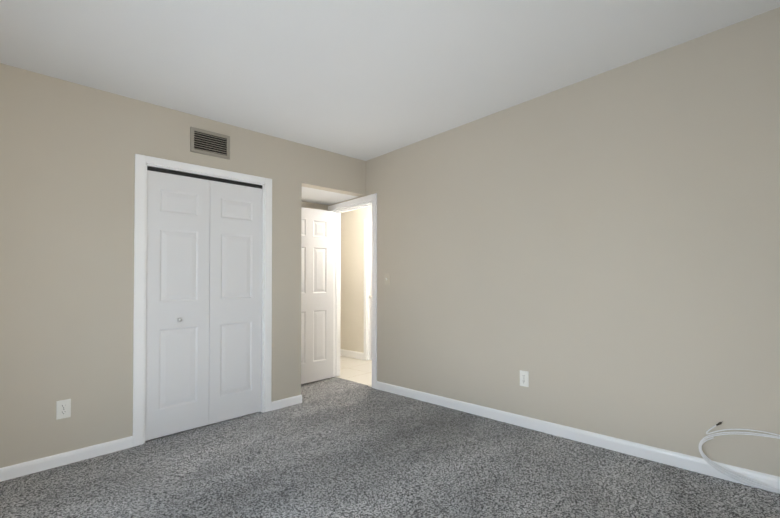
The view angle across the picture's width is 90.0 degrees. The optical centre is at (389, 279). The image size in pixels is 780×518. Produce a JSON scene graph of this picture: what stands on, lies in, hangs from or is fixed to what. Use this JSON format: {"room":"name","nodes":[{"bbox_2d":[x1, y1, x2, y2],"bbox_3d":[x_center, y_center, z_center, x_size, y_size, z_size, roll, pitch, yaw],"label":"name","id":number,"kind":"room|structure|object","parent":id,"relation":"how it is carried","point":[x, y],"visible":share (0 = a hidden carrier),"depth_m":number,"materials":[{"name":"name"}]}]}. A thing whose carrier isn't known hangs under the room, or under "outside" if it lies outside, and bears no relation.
{"room":"empty bedroom","nodes":[
{"label":"empty bedroom","id":0,"kind":"room"},
{"bbox_2d":[0,63,365,467],"bbox_3d":[-1.726,-0.053,3.293,3.410,2.499,0.690,1,-1,-44],"label":"wall","id":1,"kind":"structure","parent":0,"point":[69,150],"depth_m":2.55,"materials":[{"name":"beige paint"}]},
{"bbox_2d":[56,399,70,419],"bbox_3d":[-2.063,0.820,2.466,0.070,0.117,0.008,1,-1,-44],"label":"electrical outlet plate","id":2,"kind":"object","parent":1,"relation":"attached to","point":[63,408],"visible":1,"depth_m":2.46,"materials":[{"name":"white plastic"}]},
{"bbox_2d":[60,403,66,414],"bbox_3d":[-2.062,0.819,2.465,0.033,0.073,0.004,1,-1,-44],"label":"socket","id":3,"kind":"object","parent":2,"relation":"attached to","point":[63,406],"depth_m":2.46,"materials":[{"name":"white plastic"}]},
{"bbox_2d":[0,436,132,481],"bbox_3d":[-2.209,1.134,2.317,1.155,0.094,0.014,1,-1,-44],"label":"baseboard","id":4,"kind":"structure","parent":1,"relation":"attached to","point":[37,465],"depth_m":2.46,"materials":[{"name":"white wood"}]},
{"bbox_2d":[133,154,271,446],"bbox_3d":[-1.422,0.136,3.094,1.040,2.069,0.016,1,-1,-44],"label":"trim","id":5,"kind":"structure","parent":1,"relation":"attached to","point":[141,161],"depth_m":2.77,"materials":[{"name":"white wood"}]},
{"bbox_2d":[144,163,264,443],"bbox_3d":[-1.465,0.164,3.138,0.910,2.017,0.112,1,-1,-44],"label":"liner","id":6,"kind":"object","parent":1,"relation":"attached to","point":[263,266],"visible":0.41,"depth_m":3.32,"materials":[{"name":"white wood"}]},
{"bbox_2d":[145,170,209,440],"bbox_3d":[-1.610,0.181,2.970,0.438,1.956,0.030,1,-1,-44],"label":"closet door leaf","id":7,"kind":"structure","parent":6,"relation":"attached to","point":[177,287],"depth_m":2.95,"materials":[{"name":"white paint"}]},
{"bbox_2d":[147,166,261,188],"bbox_3d":[-1.452,-0.811,3.136,0.886,0.043,0.034,1,-1,-44],"label":"track rail","id":8,"kind":"object","parent":6,"relation":"attached to","point":[156,169],"visible":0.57,"depth_m":3.08,"materials":[{"name":"black metal"}]},
{"bbox_2d":[209,180,261,423],"bbox_3d":[-1.294,0.177,3.278,0.438,1.956,0.030,1,-1,-44],"label":"closet door leaf","id":9,"kind":"structure","parent":6,"relation":"attached to","point":[235,289],"depth_m":3.26,"materials":[{"name":"white paint"}]},
{"bbox_2d":[190,127,229,159],"bbox_3d":[-1.428,-1.083,3.108,0.300,0.195,0.015,1,-1,-44],"label":"air vent","id":10,"kind":"object","parent":1,"relation":"in","point":[200,151],"visible":1,"depth_m":3.09,"materials":[{"name":"beige metal"}]},
{"bbox_2d":[271,395,301,410],"bbox_3d":[-0.941,1.119,3.552,0.305,0.080,0.014,1,-1,-44],"label":"baseboard","id":11,"kind":"structure","parent":1,"relation":"attached to","point":[285,402],"depth_m":3.54,"materials":[{"name":"white wood"}]},
{"bbox_2d":[301,201,328,210],"bbox_3d":[-1.768,-0.040,3.810,2.750,2.488,0.110,1,-1,-44],"label":"wall","id":12,"kind":"structure","parent":0,"point":[313,205],"depth_m":4.60,"materials":[{"name":"beige paint"}]},
{"bbox_2d":[301,187,357,204],"bbox_3d":[-0.829,-0.957,4.254,0.800,0.123,0.580,1,-1,-44],"label":"ceiling soffit","id":13,"kind":"structure","parent":0,"point":[317,196],"depth_m":4.30,"materials":[{"name":"white paint"}]},
{"bbox_2d":[337,356,371,386],"bbox_3d":[-0.047,1.182,5.131,1.520,0.144,4.200,1,-1,-44],"label":"floor","id":14,"kind":"structure","parent":0,"point":[356,370],"depth_m":5.01,"materials":[{"name":"beige tile"}]},
{"bbox_2d":[340,206,371,352],"bbox_3d":[0.107,-0.066,5.296,0.110,2.514,4.200,1,-1,-44],"label":"wall","id":15,"kind":"structure","parent":0,"point":[352,288],"depth_m":5.90,"materials":[{"name":"beige paint"}]},
{"bbox_2d":[340,349,363,359],"bbox_3d":[-0.891,1.140,6.217,0.014,0.126,1.465,1,-1,-44],"label":"baseboard","id":16,"kind":"structure","parent":15,"relation":"attached to","point":[353,354],"depth_m":5.87,"materials":[{"name":"white wood"}]},
{"bbox_2d":[364,218,371,359],"bbox_3d":[-0.048,0.133,5.442,0.126,2.070,0.840,1,-1,-44],"label":"door frame","id":17,"kind":"structure","parent":15,"relation":"attached to","point":[367,220],"depth_m":5.66,"materials":[{"name":"white wood"}]},
{"bbox_2d":[370,224,371,359],"bbox_3d":[-0.048,0.167,5.442,0.035,1.972,0.668,1,-1,-44],"label":"door frame","id":18,"kind":"structure","parent":15,"relation":"in","point":[371,291],"depth_m":5.65,"materials":[{"name":"white paint"}]},
{"bbox_2d":[0,377,779,517],"bbox_3d":[-0.447,1.146,2.067,3.330,0.168,4.210,1,-1,-44],"label":"floor carpet","id":19,"kind":"object","parent":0,"point":[334,447],"visible":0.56,"depth_m":2.23,"materials":[{"name":"grey carpet"}]},
{"bbox_2d":[699,421,779,493],"bbox_3d":[1.980,0.911,1.891,0.040,0.299,0.767,1,-1,-44],"label":"cord","id":20,"kind":"object","parent":19,"relation":"on","point":[703,455],"visible":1,"depth_m":2.06,"materials":[{"name":"white plastic"}]},
{"bbox_2d":[0,0,779,160],"bbox_3d":[-0.569,-1.336,3.304,5.060,0.274,6.330,1,-1,-44],"label":"ceiling","id":21,"kind":"structure","parent":0,"point":[365,80],"depth_m":2.25,"materials":[{"name":"white paint"}]},
{"bbox_2d":[329,7,779,476],"bbox_3d":[0.763,-0.108,3.262,0.110,2.518,4.430,1,-1,-44],"label":"wall","id":22,"kind":"structure","parent":0,"point":[599,254],"depth_m":2.50,"materials":[{"name":"beige paint"}]},
{"bbox_2d":[328,193,376,388],"bbox_3d":[-0.398,0.128,4.454,0.146,2.072,0.873,1,-1,-44],"label":"door frame","id":23,"kind":"structure","parent":22,"relation":"attached to","point":[336,291],"depth_m":4.56,"materials":[{"name":"white wood"}]},
{"bbox_2d":[301,207,333,383],"bbox_3d":[-0.919,0.175,4.404,0.660,1.972,0.035,1,-1,-44],"label":"door leaf","id":24,"kind":"structure","parent":23,"relation":"attached to","point":[317,247],"depth_m":4.46,"materials":[{"name":"white paint"}]},
{"bbox_2d":[385,273,388,284],"bbox_3d":[-0.037,-0.004,3.987,0.022,0.117,0.070,1,-1,-44],"label":"switch plate","id":25,"kind":"object","parent":22,"relation":"attached to","point":[386,279],"visible":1,"depth_m":3.98,"materials":[{"name":"beige plastic"}]},
{"bbox_2d":[520,370,528,386],"bbox_3d":[1.004,0.742,2.920,0.008,0.117,0.070,1,-1,-44],"label":"electrical outlet plate","id":26,"kind":"object","parent":22,"relation":"attached to","point":[524,378],"visible":1,"depth_m":2.91,"materials":[{"name":"white plastic"}]},
{"bbox_2d":[376,381,779,493],"bbox_3d":[1.024,1.061,2.891,0.014,0.138,3.335,1,-1,-44],"label":"baseboard","id":27,"kind":"structure","parent":22,"relation":"attached to","point":[682,461],"depth_m":2.53,"materials":[{"name":"white wood"}]}
]}

